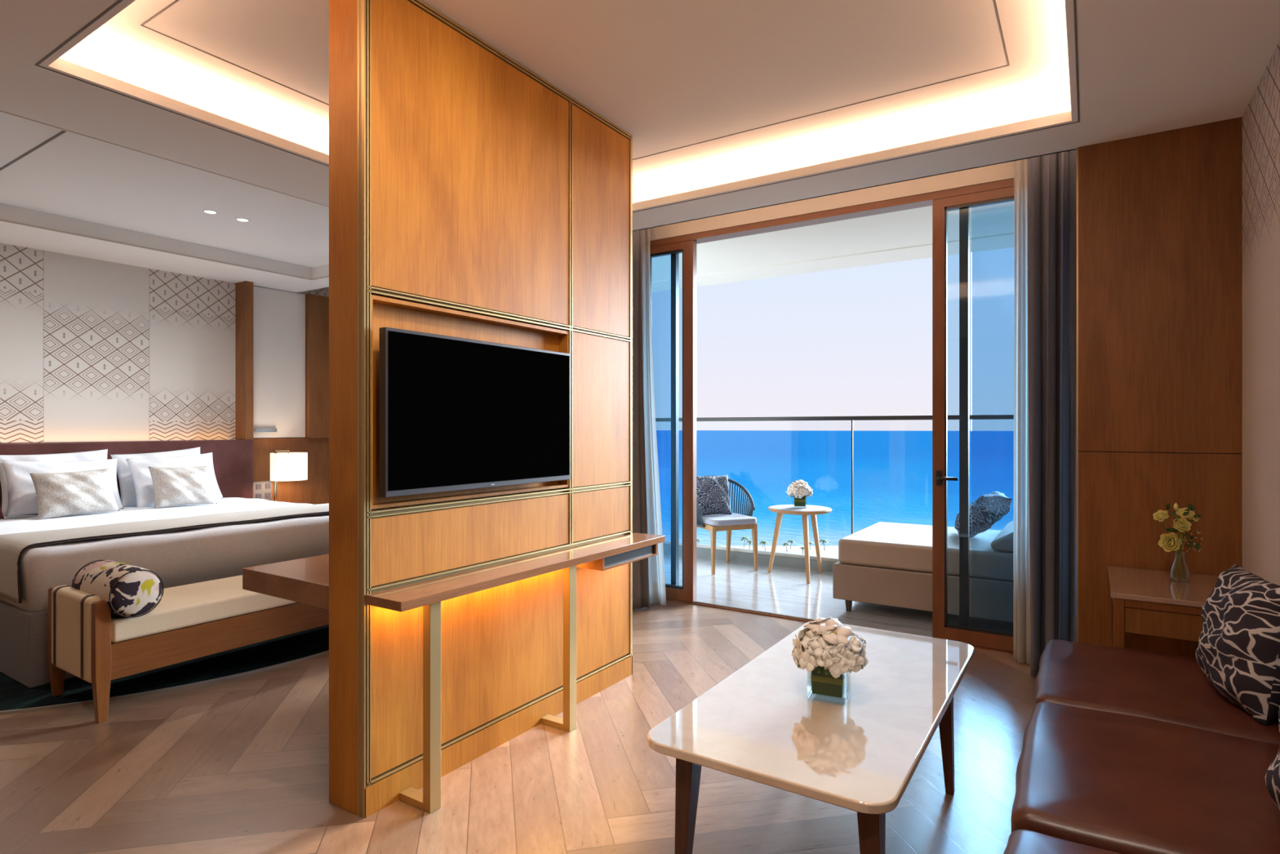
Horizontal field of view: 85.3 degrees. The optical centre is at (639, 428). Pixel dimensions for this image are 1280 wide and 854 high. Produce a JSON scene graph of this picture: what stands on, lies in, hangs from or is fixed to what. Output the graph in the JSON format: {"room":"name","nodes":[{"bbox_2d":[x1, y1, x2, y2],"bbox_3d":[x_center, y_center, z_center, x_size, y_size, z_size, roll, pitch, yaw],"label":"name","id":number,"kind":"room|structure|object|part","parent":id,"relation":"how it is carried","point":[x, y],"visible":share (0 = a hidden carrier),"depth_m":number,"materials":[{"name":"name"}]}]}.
{"room":"hotel suite","nodes":[
{"label":"hotel suite","id":0,"kind":"room"},
{"bbox_2d":[0,243,328,442],"bbox_3d":[-4.964,-0.200,4.755,0.100,3.000,7.200,0,0,33],"label":"wall","id":1,"kind":"structure","parent":0,"point":[91,349],"depth_m":5.67,"materials":[{"name":"paper"}]},
{"bbox_2d":[235,280,253,439],"bbox_3d":[-3.685,-0.629,6.477,0.180,1.462,0.070,0,0,33],"label":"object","id":2,"kind":"structure","parent":1,"relation":"attached to","point":[243,290],"depth_m":6.43,"materials":[{"name":"brown wood"}]},
{"bbox_2d":[253,480,271,499],"bbox_3d":[-3.619,0.595,6.666,0.015,0.180,0.180,0,0,33],"label":"switch panel","id":3,"kind":"object","parent":1,"relation":"attached to","point":[261,490],"visible":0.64,"depth_m":6.67,"materials":[{"name":"grey plastic"}]},
{"bbox_2d":[253,285,305,437],"bbox_3d":[-3.535,-0.633,6.809,0.071,1.443,0.540,0,0,33],"label":"wall panel","id":4,"kind":"object","parent":1,"relation":"attached to","point":[278,316],"visible":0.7,"depth_m":6.79,"materials":[{"name":"white paint"}]},
{"bbox_3d":[-3.595,0.016,6.675,0.026,0.032,0.210,0,0,33],"label":"handle","id":5,"kind":"part","parent":4,"relation":"part of","materials":[{"name":"silver metal"}]},
{"bbox_2d":[251,293,328,504],"bbox_3d":[-3.413,-0.030,6.971,0.100,2.660,1.055,0,0,33],"label":"wood wall panel","id":6,"kind":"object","parent":1,"relation":"attached to","point":[315,490],"depth_m":7.06,"materials":[{"name":"brown wood"}]},
{"bbox_2d":[0,600,1036,853],"bbox_3d":[-1.954,1.360,2.632,7.460,0.120,6.900,0,0,33],"label":"floor","id":7,"kind":"structure","parent":0,"point":[237,765],"depth_m":2.55,"materials":[{"name":"brown wood"}]},
{"bbox_2d":[0,439,253,508],"bbox_3d":[-4.413,0.695,5.245,0.095,1.185,2.920,0,0,33],"label":"headboard","id":8,"kind":"object","parent":7,"relation":"on","point":[233,460],"visible":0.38,"depth_m":6.02,"materials":[{"name":"leather"}]},
{"bbox_2d":[0,624,328,714],"bbox_3d":[-2.863,1.294,4.643,2.454,0.013,3.984,0,0,33],"label":"rug","id":9,"kind":"object","parent":7,"relation":"on","point":[15,697],"visible":0.23,"depth_m":3.63,"materials":[{"name":"grey carpet"}]},
{"bbox_2d":[0,497,328,688],"bbox_3d":[-3.332,0.935,4.884,2.109,0.704,2.136,0,0,33],"label":"bed","id":10,"kind":"object","parent":9,"relation":"on","point":[184,544],"visible":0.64,"depth_m":4.04,"materials":[{"name":"grey fabric"}]},
{"bbox_2d":[0,504,4,519],"bbox_3d":[-4.377,0.428,4.465,0.191,0.342,0.420,0,0,33],"label":"cushion","id":11,"kind":"object","parent":10,"relation":"on","point":[2,517],"visible":1,"depth_m":4.60,"materials":[{"name":"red fabric"}]},
{"bbox_2d":[0,448,107,515],"bbox_3d":[-4.285,0.385,5.115,0.199,0.450,0.695,0,0,33],"label":"bed pillow","id":12,"kind":"object","parent":10,"relation":"on","point":[100,454],"visible":0.21,"depth_m":5.03,"materials":[{"name":"white fabric"}]},
{"bbox_2d":[0,458,124,516],"bbox_3d":[-4.129,0.412,4.996,0.205,0.387,0.687,0,0,33],"label":"bed pillow","id":13,"kind":"object","parent":10,"relation":"on","point":[22,496],"visible":0.48,"depth_m":4.80,"materials":[{"name":"white fabric"}]},
{"bbox_2d":[29,467,119,519],"bbox_3d":[-3.957,0.450,4.879,0.194,0.325,0.481,0,0,33],"label":"lumbar cushion","id":14,"kind":"object","parent":10,"relation":"on","point":[69,493],"visible":1,"depth_m":4.82,"materials":[{"name":"beige fabric"}]},
{"bbox_2d":[111,447,199,506],"bbox_3d":[-3.909,0.388,5.693,0.204,0.461,0.688,0,0,33],"label":"bed pillow","id":15,"kind":"object","parent":10,"relation":"on","point":[127,489],"visible":0.23,"depth_m":5.46,"materials":[{"name":"white fabric"}]},
{"bbox_3d":[-3.334,0.758,4.887,2.103,0.312,2.077,0,0,33],"label":"mattress","id":16,"kind":"part","parent":10,"relation":"part of","materials":[{"name":"white fabric"}]},
{"bbox_2d":[125,452,222,507],"bbox_3d":[-3.736,0.410,5.605,0.213,0.416,0.661,0,0,33],"label":"bed pillow","id":17,"kind":"object","parent":10,"relation":"on","point":[139,468],"visible":0.44,"depth_m":5.44,"materials":[{"name":"white fabric"}]},
{"bbox_2d":[148,465,217,508],"bbox_3d":[-3.579,0.450,5.456,0.191,0.317,0.456,0,0,33],"label":"lumbar cushion","id":18,"kind":"object","parent":10,"relation":"on","point":[180,486],"visible":1,"depth_m":5.40,"materials":[{"name":"beige fabric"}]},
{"bbox_2d":[48,574,328,723],"bbox_3d":[-2.192,1.024,3.857,0.550,0.551,1.595,0,0,33],"label":"bench","id":19,"kind":"object","parent":9,"relation":"on","point":[98,646],"visible":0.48,"depth_m":3.32,"materials":[{"name":"brown wood"}]},
{"bbox_3d":[-2.815,1.026,3.360,0.044,0.522,0.060,0,0,33],"label":"leg","id":20,"kind":"part","parent":19,"relation":"part of","materials":[{"name":"brown wood"}]},
{"bbox_3d":[-2.390,1.032,3.085,0.044,0.535,0.060,0,0,33],"label":"leg","id":21,"kind":"part","parent":19,"relation":"part of","materials":[{"name":"brown wood"}]},
{"bbox_2d":[71,560,164,617],"bbox_3d":[-2.458,0.748,3.271,0.440,0.226,0.226,0,0,33],"label":"bolster cushion","id":22,"kind":"object","parent":19,"relation":"on","point":[130,591],"visible":0.86,"depth_m":3.16,"materials":[{"name":"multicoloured fabric"}]},
{"bbox_2d":[111,574,297,642],"bbox_3d":[-2.190,0.912,3.858,0.530,0.104,1.446,0,0,33],"label":"seat cushion","id":23,"kind":"object","parent":19,"relation":"on","point":[180,609],"depth_m":3.48,"materials":[{"name":"beige fabric"}]},
{"bbox_3d":[-1.979,1.045,3.722,0.024,0.160,1.456,0,0,33],"label":"rail","id":24,"kind":"part","parent":19,"relation":"part of","materials":[{"name":"brown wood"}]},
{"bbox_2d":[242,554,328,609],"bbox_3d":[-0.952,0.927,3.182,0.597,0.746,1.388,0,0,33],"label":"desk","id":25,"kind":"object","parent":7,"relation":"on","point":[305,580],"visible":0.23,"depth_m":2.65,"materials":[{"name":"brown wood"}]},
{"bbox_2d":[328,0,632,818],"bbox_3d":[-0.562,-0.125,3.051,0.196,2.850,1.622,0,0,33],"label":"divider","id":26,"kind":"object","parent":7,"relation":"on","point":[472,196],"visible":0.92,"depth_m":2.68,"materials":[{"name":"brown wood"}]},
{"bbox_3d":[-0.959,-0.125,2.349,0.029,2.850,0.011,0,0,33],"label":"corner post","id":27,"kind":"part","parent":26,"relation":"part of","materials":[{"name":"brown wood"}]},
{"bbox_3d":[-0.942,-0.125,2.337,0.009,2.850,0.010,0,0,33],"label":"corner trim","id":28,"kind":"part","parent":26,"relation":"part of","materials":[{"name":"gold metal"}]},
{"bbox_3d":[-0.624,0.419,2.792,0.012,0.230,1.065,0,0,33],"label":"panel","id":29,"kind":"part","parent":26,"relation":"part of","materials":[{"name":"brown wood"}]},
{"bbox_3d":[-0.624,-1.002,2.792,0.012,1.040,1.065,0,0,33],"label":"panel","id":30,"kind":"part","parent":26,"relation":"part of","materials":[{"name":"brown wood"}]},
{"bbox_3d":[-0.645,-0.090,2.805,0.060,0.724,1.065,0,0,33],"label":"niche frame","id":31,"kind":"part","parent":26,"relation":"part of","materials":[{"name":"brown wood"}]},
{"bbox_2d":[379,326,570,497],"bbox_3d":[-0.628,-0.055,2.778,0.106,0.574,0.991,0,0,33],"label":"television","id":32,"kind":"object","parent":26,"relation":"attached to","point":[456,413],"visible":1,"depth_m":2.64,"materials":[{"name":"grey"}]},
{"bbox_3d":[-0.486,0.874,3.007,0.012,0.617,1.576,0,0,33],"label":"panel","id":33,"kind":"part","parent":26,"relation":"part of","materials":[{"name":"brown wood"}]},
{"bbox_3d":[-0.190,0.419,3.464,0.012,0.230,0.487,0,0,33],"label":"panel","id":34,"kind":"part","parent":26,"relation":"part of","materials":[{"name":"brown wood"}]},
{"bbox_3d":[-0.190,-0.090,3.464,0.012,0.732,0.487,0,0,33],"label":"panel","id":35,"kind":"part","parent":26,"relation":"part of","materials":[{"name":"brown wood"}]},
{"bbox_3d":[-0.190,-1.002,3.464,0.012,1.040,0.487,0,0,33],"label":"panel","id":36,"kind":"part","parent":26,"relation":"part of","materials":[{"name":"brown wood"}]},
{"bbox_2d":[364,533,665,813],"bbox_3d":[-0.394,0.927,2.960,0.185,0.746,1.645,0,0,33],"label":"console shelf","id":37,"kind":"object","parent":7,"relation":"on","point":[605,554],"visible":1,"depth_m":2.63,"materials":[{"name":"brown wood"}]},
{"bbox_3d":[-0.762,0.943,2.409,0.160,0.714,0.048,0,0,33],"label":"leg","id":38,"kind":"part","parent":37,"relation":"part of","materials":[{"name":"gold metal"}]},
{"bbox_3d":[-0.394,0.570,2.960,0.185,0.032,1.645,0,0,33],"label":"shelf","id":39,"kind":"part","parent":37,"relation":"part of","materials":[{"name":"brown wood"}]},
{"bbox_3d":[-0.355,0.943,3.039,0.160,0.714,0.048,0,0,33],"label":"leg","id":40,"kind":"part","parent":37,"relation":"part of","materials":[{"name":"gold metal"}]},
{"bbox_3d":[-0.114,0.614,3.399,0.157,0.043,0.448,0,0,33],"label":"drawer","id":41,"kind":"part","parent":37,"relation":"part of","materials":[{"name":"black metal"}]},
{"bbox_2d":[647,621,974,853],"bbox_3d":[0.661,1.075,2.329,0.673,0.450,1.430,0,0,33],"label":"coffee table","id":42,"kind":"object","parent":7,"relation":"on","point":[759,723],"visible":0.79,"depth_m":1.99,"materials":[{"name":"beige stone"}]},
{"bbox_3d":[0.135,1.095,1.918,0.057,0.410,0.070,0,0,33],"label":"leg","id":43,"kind":"part","parent":42,"relation":"part of","materials":[{"name":"brown wood"}]},
{"bbox_2d":[807,671,850,704],"bbox_3d":[0.602,0.793,2.212,0.130,0.112,0.130,0,0,33],"label":"vase","id":44,"kind":"object","parent":42,"relation":"on","point":[842,700],"visible":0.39,"depth_m":2.19,"materials":[{"name":"clear glass"}]},
{"bbox_2d":[791,616,868,697],"bbox_3d":[0.604,0.717,2.216,0.244,0.234,0.230,0,0,33],"label":"flower bouquet","id":45,"kind":"object","parent":44,"relation":"in","point":[828,648],"visible":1,"depth_m":2.15,"materials":[{"name":"white plant"}]},
{"bbox_3d":[0.551,1.095,1.649,0.057,0.410,0.070,0,0,33],"label":"leg","id":46,"kind":"part","parent":42,"relation":"part of","materials":[{"name":"brown wood"}]},
{"bbox_3d":[1.084,1.095,2.474,0.057,0.410,0.070,0,0,33],"label":"leg","id":47,"kind":"part","parent":42,"relation":"part of","materials":[{"name":"brown wood"}]},
{"bbox_2d":[1003,639,1279,853],"bbox_3d":[1.305,1.000,1.656,0.714,0.600,2.398,0,0,33],"label":"sofa","id":48,"kind":"object","parent":7,"relation":"on","point":[1125,750],"visible":0.88,"depth_m":1.75,"materials":[{"name":"brown leather"}]},
{"bbox_2d":[1003,829,1120,853],"bbox_3d":[0.853,0.918,1.034,0.629,0.165,0.762,0,0,33],"label":"seat cushion","id":49,"kind":"object","parent":48,"relation":"on","point":[1020,841],"depth_m":1.41,"materials":[{"name":"brown leather"}]},
{"bbox_2d":[1011,702,1279,853],"bbox_3d":[1.295,0.918,1.717,0.629,0.165,0.786,0,0,33],"label":"seat cushion","id":50,"kind":"object","parent":48,"relation":"on","point":[1118,783],"depth_m":1.64,"materials":[{"name":"brown leather"}]},
{"bbox_2d":[1034,639,1279,744],"bbox_3d":[1.717,0.918,2.370,0.628,0.166,0.750,0,0,33],"label":"seat cushion","id":51,"kind":"object","parent":48,"relation":"on","point":[1157,686],"depth_m":2.25,"materials":[{"name":"brown leather"}]},
{"bbox_2d":[1195,563,1279,726],"bbox_3d":[1.890,0.655,2.160,0.242,0.405,0.425,0,0,33],"label":"throw cushion","id":52,"kind":"object","parent":48,"relation":"on","point":[1237,651],"visible":1,"depth_m":2.05,"materials":[{"name":"black fabric"}]},
{"bbox_2d":[1264,706,1279,812],"bbox_3d":[1.361,0.645,1.317,0.225,0.414,0.436,0,0,33],"label":"throw cushion","id":53,"kind":"object","parent":48,"relation":"on","point":[1272,777],"visible":1,"depth_m":1.45,"materials":[{"name":"black fabric"}]},
{"bbox_2d":[1107,565,1218,648],"bbox_3d":[2.237,0.974,2.889,0.478,0.652,0.650,0,0,33],"label":"side table","id":54,"kind":"object","parent":7,"relation":"on","point":[1145,602],"visible":0.44,"depth_m":2.73,"materials":[{"name":"brown wood"}]},
{"bbox_3d":[2.223,0.984,3.257,0.034,0.632,0.034,0,0,33],"label":"leg","id":55,"kind":"part","parent":54,"relation":"part of","materials":[{"name":"brown wood"}]},
{"bbox_3d":[1.894,0.984,2.748,0.034,0.632,0.034,0,0,33],"label":"leg","id":56,"kind":"part","parent":54,"relation":"part of","materials":[{"name":"brown wood"}]},
{"bbox_3d":[2.068,0.683,2.627,0.387,0.030,0.016,0,0,33],"label":"rail","id":57,"kind":"part","parent":54,"relation":"part of","materials":[{"name":"brown wood"}]},
{"bbox_3d":[2.235,0.750,2.885,0.388,0.100,0.618,0,0,33],"label":"drawer","id":58,"kind":"part","parent":54,"relation":"part of","materials":[{"name":"brown wood"}]},
{"bbox_2d":[1168,551,1190,582],"bbox_3d":[2.292,0.585,2.954,0.072,0.125,0.072,0,0,33],"label":"bottle vase","id":59,"kind":"object","parent":54,"relation":"on","point":[1187,580],"visible":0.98,"depth_m":2.94,"materials":[{"name":"clear glass"}]},
{"bbox_2d":[1152,502,1202,579],"bbox_3d":[2.283,0.478,2.953,0.168,0.324,0.123,0,0,33],"label":"bouquet","id":60,"kind":"object","parent":59,"relation":"in","point":[1166,541],"visible":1,"depth_m":2.94,"materials":[{"name":"yellow plant"}]},
{"bbox_3d":[-3.345,1.040,6.656,0.475,0.520,0.550,0,0,33],"label":"nightstand","id":61,"kind":"object","parent":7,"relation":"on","visible":0},
{"bbox_2d":[270,449,307,501],"bbox_3d":[-3.344,0.491,6.581,0.319,0.575,0.364,0,0,33],"label":"bedside lamp","id":62,"kind":"object","parent":61,"relation":"on","point":[284,466],"visible":0.81,"depth_m":6.47,"materials":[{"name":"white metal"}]},
{"bbox_3d":[-3.369,0.230,6.541,0.020,0.051,0.140,0,0,33],"label":"arm","id":63,"kind":"part","parent":62,"relation":"part of","materials":[{"name":"gold metal"}]},
{"bbox_3d":[-3.332,0.359,6.600,0.319,0.258,0.319,0,0,33],"label":"lamp shade","id":64,"kind":"part","parent":62,"relation":"part of","materials":[{"name":"beige fabric"}]},
{"bbox_2d":[0,0,1279,293],"bbox_3d":[-1.895,-1.555,2.724,7.260,0.390,6.920,0,0,33],"label":"ceiling","id":65,"kind":"structure","parent":0,"point":[670,74],"depth_m":3.10,"materials":[{"name":"white paint"}]},
{"bbox_2d":[0,130,66,170],"bbox_3d":[-3.511,-1.478,3.871,1.700,0.013,0.012,0,0,33],"label":"trim","id":66,"kind":"structure","parent":65,"relation":"attached to","point":[62,131],"depth_m":3.67,"materials":[{"name":"grey paint"}]},
{"bbox_2d":[0,110,328,279],"bbox_3d":[-2.870,-1.364,4.670,2.070,0.012,2.710,0,0,33],"label":"trim","id":67,"kind":"structure","parent":65,"relation":"attached to","point":[1,220],"depth_m":4.91,"materials":[{"name":"beige paint"}]},
{"bbox_2d":[202,209,217,213],"bbox_3d":[-2.922,-1.474,4.728,0.090,0.006,0.090,0,0,33],"label":"recessed light","id":68,"kind":"object","parent":65,"relation":"in","point":[208,211],"visible":1,"depth_m":4.73,"materials":[{"name":"white paint"}]},
{"bbox_2d":[235,217,249,222],"bbox_3d":[-2.805,-1.474,4.908,0.090,0.006,0.090,0,0,33],"label":"recessed light","id":69,"kind":"object","parent":65,"relation":"in","point":[242,220],"visible":1,"depth_m":4.91,"materials":[{"name":"white paint"}]},
{"bbox_2d":[35,0,1079,212],"bbox_3d":[-0.156,-1.364,2.840,3.275,0.012,2.690,0,0,33],"label":"trim","id":70,"kind":"structure","parent":65,"relation":"attached to","point":[117,2],"depth_m":2.86,"materials":[{"name":"grey paint"}]},
{"bbox_2d":[140,0,1009,159],"bbox_3d":[-0.171,-1.554,2.816,2.775,0.012,2.145,0,0,33],"label":"trim","id":71,"kind":"structure","parent":65,"relation":"attached to","point":[175,1],"depth_m":3.05,"materials":[{"name":"grey paint"}]},
{"bbox_2d":[632,230,648,608],"bbox_3d":[-0.252,-0.131,5.137,0.704,2.838,0.171,0,0,33],"label":"curtain","id":72,"kind":"object","parent":65,"relation":"hanging from","point":[640,567],"visible":0.05,"depth_m":5.00,"materials":[{"name":"grey fabric"}]},
{"bbox_2d":[641,228,666,604],"bbox_3d":[0.023,-0.131,5.188,0.408,2.838,0.082,0,0,33],"label":"sheer curtain","id":73,"kind":"object","parent":65,"relation":"hanging from","point":[657,593],"visible":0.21,"depth_m":5.13,"materials":[{"name":"white fabric"}]},
{"bbox_2d":[1013,158,1030,664],"bbox_3d":[2.144,-0.131,3.818,0.169,2.838,0.079,0,0,33],"label":"sheer curtain","id":74,"kind":"object","parent":65,"relation":"hanging from","point":[1021,554],"visible":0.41,"depth_m":3.83,"materials":[{"name":"white fabric"}]},
{"bbox_2d":[1026,149,1076,675],"bbox_3d":[2.153,-0.132,3.630,0.234,2.839,0.142,0,0,33],"label":"curtain","id":75,"kind":"object","parent":65,"relation":"hanging from","point":[1051,179],"visible":0.85,"depth_m":3.62,"materials":[{"name":"grey fabric"}]},
{"bbox_2d":[649,160,1013,240],"bbox_3d":[-0.068,-0.200,5.551,7.260,3.000,0.190,0,0,33],"label":"wall","id":76,"kind":"structure","parent":0,"point":[1001,171],"depth_m":4.53,"materials":[{"name":"beige"}]},
{"bbox_2d":[649,177,1013,626],"bbox_3d":[1.447,-0.072,4.542,3.420,2.745,0.120,0,0,33],"label":"sliding door frame","id":77,"kind":"structure","parent":76,"relation":"in","point":[922,200],"depth_m":4.38,"materials":[{"name":"brown wood"}]},
{"bbox_2d":[649,240,696,602],"bbox_3d":[0.202,-0.059,5.313,0.492,2.693,0.055,0,0,33],"label":"door","id":78,"kind":"structure","parent":77,"relation":"attached to","point":[687,592],"depth_m":5.18,"materials":[{"name":"brown wood"}]},
{"bbox_2d":[932,186,1014,651],"bbox_3d":[2.293,-0.059,3.923,1.206,2.693,0.120,0,0,33],"label":"door","id":79,"kind":"structure","parent":77,"relation":"attached to","point":[941,628],"depth_m":4.23,"materials":[{"name":"brown wood"}]},
{"bbox_3d":[1.817,0.300,4.228,0.033,0.090,0.015,0,0,33],"label":"lock plate","id":80,"kind":"part","parent":79,"relation":"part of","materials":[{"name":"black metal"}]},
{"bbox_3d":[1.847,0.300,4.179,0.124,0.022,0.065,0,0,33],"label":"handle","id":81,"kind":"part","parent":79,"relation":"part of","materials":[{"name":"black metal"}]},
{"bbox_2d":[666,598,1013,653],"bbox_3d":[1.429,1.298,4.515,3.420,0.013,0.065,0,0,33],"label":"trim","id":82,"kind":"structure","parent":76,"relation":"attached to","point":[668,599],"depth_m":4.86,"materials":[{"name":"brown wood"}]},
{"bbox_2d":[651,200,1014,292],"bbox_3d":[0.501,-1.675,6.487,9.000,0.250,2.000,0,0,33],"label":"ceiling","id":83,"kind":"structure","parent":0,"point":[904,235],"depth_m":5.92,"materials":[{"name":"white paint"}]},
{"bbox_2d":[663,552,1013,636],"bbox_3d":[0.354,1.371,6.260,9.000,0.138,1.700,0,0,33],"label":"floor","id":84,"kind":"structure","parent":0,"point":[784,590],"depth_m":5.37,"materials":[{"name":"beige tile"}]},
{"bbox_2d":[696,475,758,574],"bbox_3d":[0.769,0.878,6.504,0.656,0.844,0.645,0,0,33],"label":"armchair","id":85,"kind":"object","parent":84,"relation":"on","point":[713,523],"visible":0.55,"depth_m":6.38,"materials":[{"name":"brown wood"}]},
{"bbox_3d":[0.740,0.888,6.582,0.548,0.026,0.346,0,0,-23],"label":"rail","id":86,"kind":"part","parent":85,"relation":"part of","materials":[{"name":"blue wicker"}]},
{"bbox_3d":[0.658,1.086,6.228,0.043,0.428,0.050,0,0,-23],"label":"leg","id":87,"kind":"part","parent":85,"relation":"part of","materials":[{"name":"brown wood"}]},
{"bbox_2d":[696,475,732,515],"bbox_3d":[0.691,0.632,6.583,0.271,0.372,0.352,0,0,33],"label":"cushion","id":88,"kind":"object","parent":85,"relation":"on","point":[713,497],"visible":0.94,"depth_m":6.54,"materials":[{"name":"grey fabric"}]},
{"bbox_3d":[0.738,0.613,6.588,0.628,0.314,0.396,0,0,-23],"label":"rail","id":89,"kind":"part","parent":85,"relation":"part of","materials":[{"name":"fabric"}]},
{"bbox_3d":[0.863,1.086,6.779,0.042,0.428,0.086,0,0,-21],"label":"leg","id":90,"kind":"part","parent":85,"relation":"part of","materials":[{"name":"brown wood"}]},
{"bbox_3d":[1.055,1.086,6.400,0.043,0.428,0.050,0,0,-23],"label":"leg","id":91,"kind":"part","parent":85,"relation":"part of","materials":[{"name":"brown wood"}]},
{"bbox_2d":[662,543,835,572],"bbox_3d":[0.835,1.327,7.003,9.000,0.225,0.170,0,0,33],"label":"kerb","id":92,"kind":"object","parent":84,"relation":"on","point":[788,562],"visible":0.11,"depth_m":6.69,"materials":[{"name":"grey stone"}]},
{"bbox_2d":[655,414,1013,562],"bbox_3d":[0.646,0.551,7.080,8.600,1.327,0.055,0,0,33],"label":"balcony railing","id":93,"kind":"object","parent":92,"relation":"on","point":[955,416],"visible":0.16,"depth_m":6.39,"materials":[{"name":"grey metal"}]},
{"bbox_3d":[0.646,-0.093,7.080,8.600,0.037,0.055,0,0,33],"label":"handrail","id":94,"kind":"part","parent":93,"relation":"part of","materials":[{"name":"grey metal"}]},
{"bbox_2d":[767,504,831,583],"bbox_3d":[1.403,0.999,6.154,0.572,0.601,0.550,0,0,33],"label":"table","id":95,"kind":"object","parent":84,"relation":"on","point":[812,510],"visible":0.97,"depth_m":6.11,"materials":[{"name":"brown wood"}]},
{"bbox_3d":[1.222,1.016,6.270,0.142,0.568,0.044,0,0,33],"label":"leg","id":96,"kind":"part","parent":95,"relation":"part of","materials":[{"name":"brown wood"}]},
{"bbox_2d":[793,495,806,508],"bbox_3d":[1.413,0.642,6.147,0.150,0.112,0.150,0,0,33],"label":"vase","id":97,"kind":"object","parent":95,"relation":"on","point":[806,495],"visible":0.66,"depth_m":6.16,"materials":[{"name":"clear glass"}]},
{"bbox_2d":[785,479,813,506],"bbox_3d":[1.414,0.566,6.148,0.236,0.232,0.240,0,0,33],"label":"flower bouquet","id":98,"kind":"object","parent":97,"relation":"in","point":[799,489],"visible":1,"depth_m":6.09,"materials":[{"name":"white plant"}]},
{"bbox_3d":[1.412,1.016,5.915,0.057,0.568,0.155,0,0,5],"label":"leg","id":99,"kind":"part","parent":95,"relation":"part of","materials":[{"name":"brown wood"}]},
{"bbox_3d":[1.588,1.016,6.275,0.145,0.568,0.053,0,0,-41],"label":"leg","id":100,"kind":"part","parent":95,"relation":"part of","materials":[{"name":"brown wood"}]},
{"bbox_2d":[832,520,1013,622],"bbox_3d":[2.584,0.885,4.920,2.100,0.830,1.170,0,0,33],"label":"daybed","id":101,"kind":"object","parent":84,"relation":"on","point":[881,562],"visible":0.43,"depth_m":4.74,"materials":[{"name":"beige fabric"}]},
{"bbox_3d":[1.488,1.260,4.956,0.040,0.080,0.040,0,0,33],"label":"leg","id":102,"kind":"part","parent":101,"relation":"part of","materials":[{"name":"brown wood"}]},
{"bbox_3d":[2.322,0.881,5.086,1.420,0.178,1.135,0,0,33],"label":"mattress","id":103,"kind":"part","parent":101,"relation":"part of","materials":[{"name":"white fabric"}]},
{"bbox_2d":[954,491,1012,537],"bbox_3d":[2.496,0.625,5.079,0.425,0.326,0.520,0,0,33],"label":"cushion","id":104,"kind":"object","parent":101,"relation":"on","point":[989,508],"visible":0.78,"depth_m":4.90,"materials":[{"name":"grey fabric"}]},
{"bbox_2d":[991,520,1013,552],"bbox_3d":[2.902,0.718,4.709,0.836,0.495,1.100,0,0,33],"label":"cushion","id":105,"kind":"object","parent":101,"relation":"on","point":[1003,542],"depth_m":4.45,"materials":[{"name":"white fabric"}]},
{"bbox_2d":[1076,116,1242,658],"bbox_3d":[2.400,-0.030,3.246,0.612,2.660,0.113,0,0,33],"label":"wall","id":106,"kind":"structure","parent":0,"point":[1159,215],"depth_m":3.20,"materials":[{"name":"brown wood"}]},
{"bbox_3d":[2.376,-0.626,3.202,0.605,1.468,0.014,0,0,33],"label":"panel","id":107,"kind":"part","parent":106,"relation":"part of","materials":[{"name":"brown wood"}]},
{"bbox_3d":[2.376,0.706,3.202,0.605,1.188,0.014,0,0,33],"label":"panel","id":108,"kind":"part","parent":106,"relation":"part of","materials":[{"name":"brown wood"}]},
{"bbox_2d":[1241,40,1279,585],"bbox_3d":[1.177,-0.200,0.698,0.100,3.000,7.050,0,0,33],"label":"wall","id":109,"kind":"structure","parent":0,"point":[1260,453],"depth_m":2.69,"materials":[{"name":"paper"}]},
{"label":"outside","id":110,"kind":"structure","parent":0,"visible":0},
{"bbox_2d":[656,430,1013,546],"bbox_3d":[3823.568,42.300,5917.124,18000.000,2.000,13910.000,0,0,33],"label":"sea","id":111,"kind":"structure","parent":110,"point":[892,470],"depth_m":645.44,"materials":[{"name":"liquid"}]},
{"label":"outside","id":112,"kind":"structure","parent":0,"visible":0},
{"bbox_2d":[722,546,838,558],"bbox_3d":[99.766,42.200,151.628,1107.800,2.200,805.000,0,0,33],"label":"beach","id":113,"kind":"structure","parent":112,"point":[830,551],"depth_m":235.71},
{"bbox_2d":[740,536,749,546],"bbox_3d":[36.390,39.337,241.129,3.496,3.552,3.462,0,0,-15],"label":"palm tree","id":114,"kind":"object","parent":113,"relation":"on","point":[744,537],"visible":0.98,"depth_m":240.62,"materials":[{"name":"green plant"}]},
{"bbox_2d":[819,539,829,550],"bbox_3d":[62.111,39.302,235.127,3.567,3.624,3.532,0,0,39],"label":"palm tree","id":115,"kind":"object","parent":113,"relation":"on","point":[820,540],"visible":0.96,"depth_m":234.53,"materials":[{"name":"green plant"}]}
]}

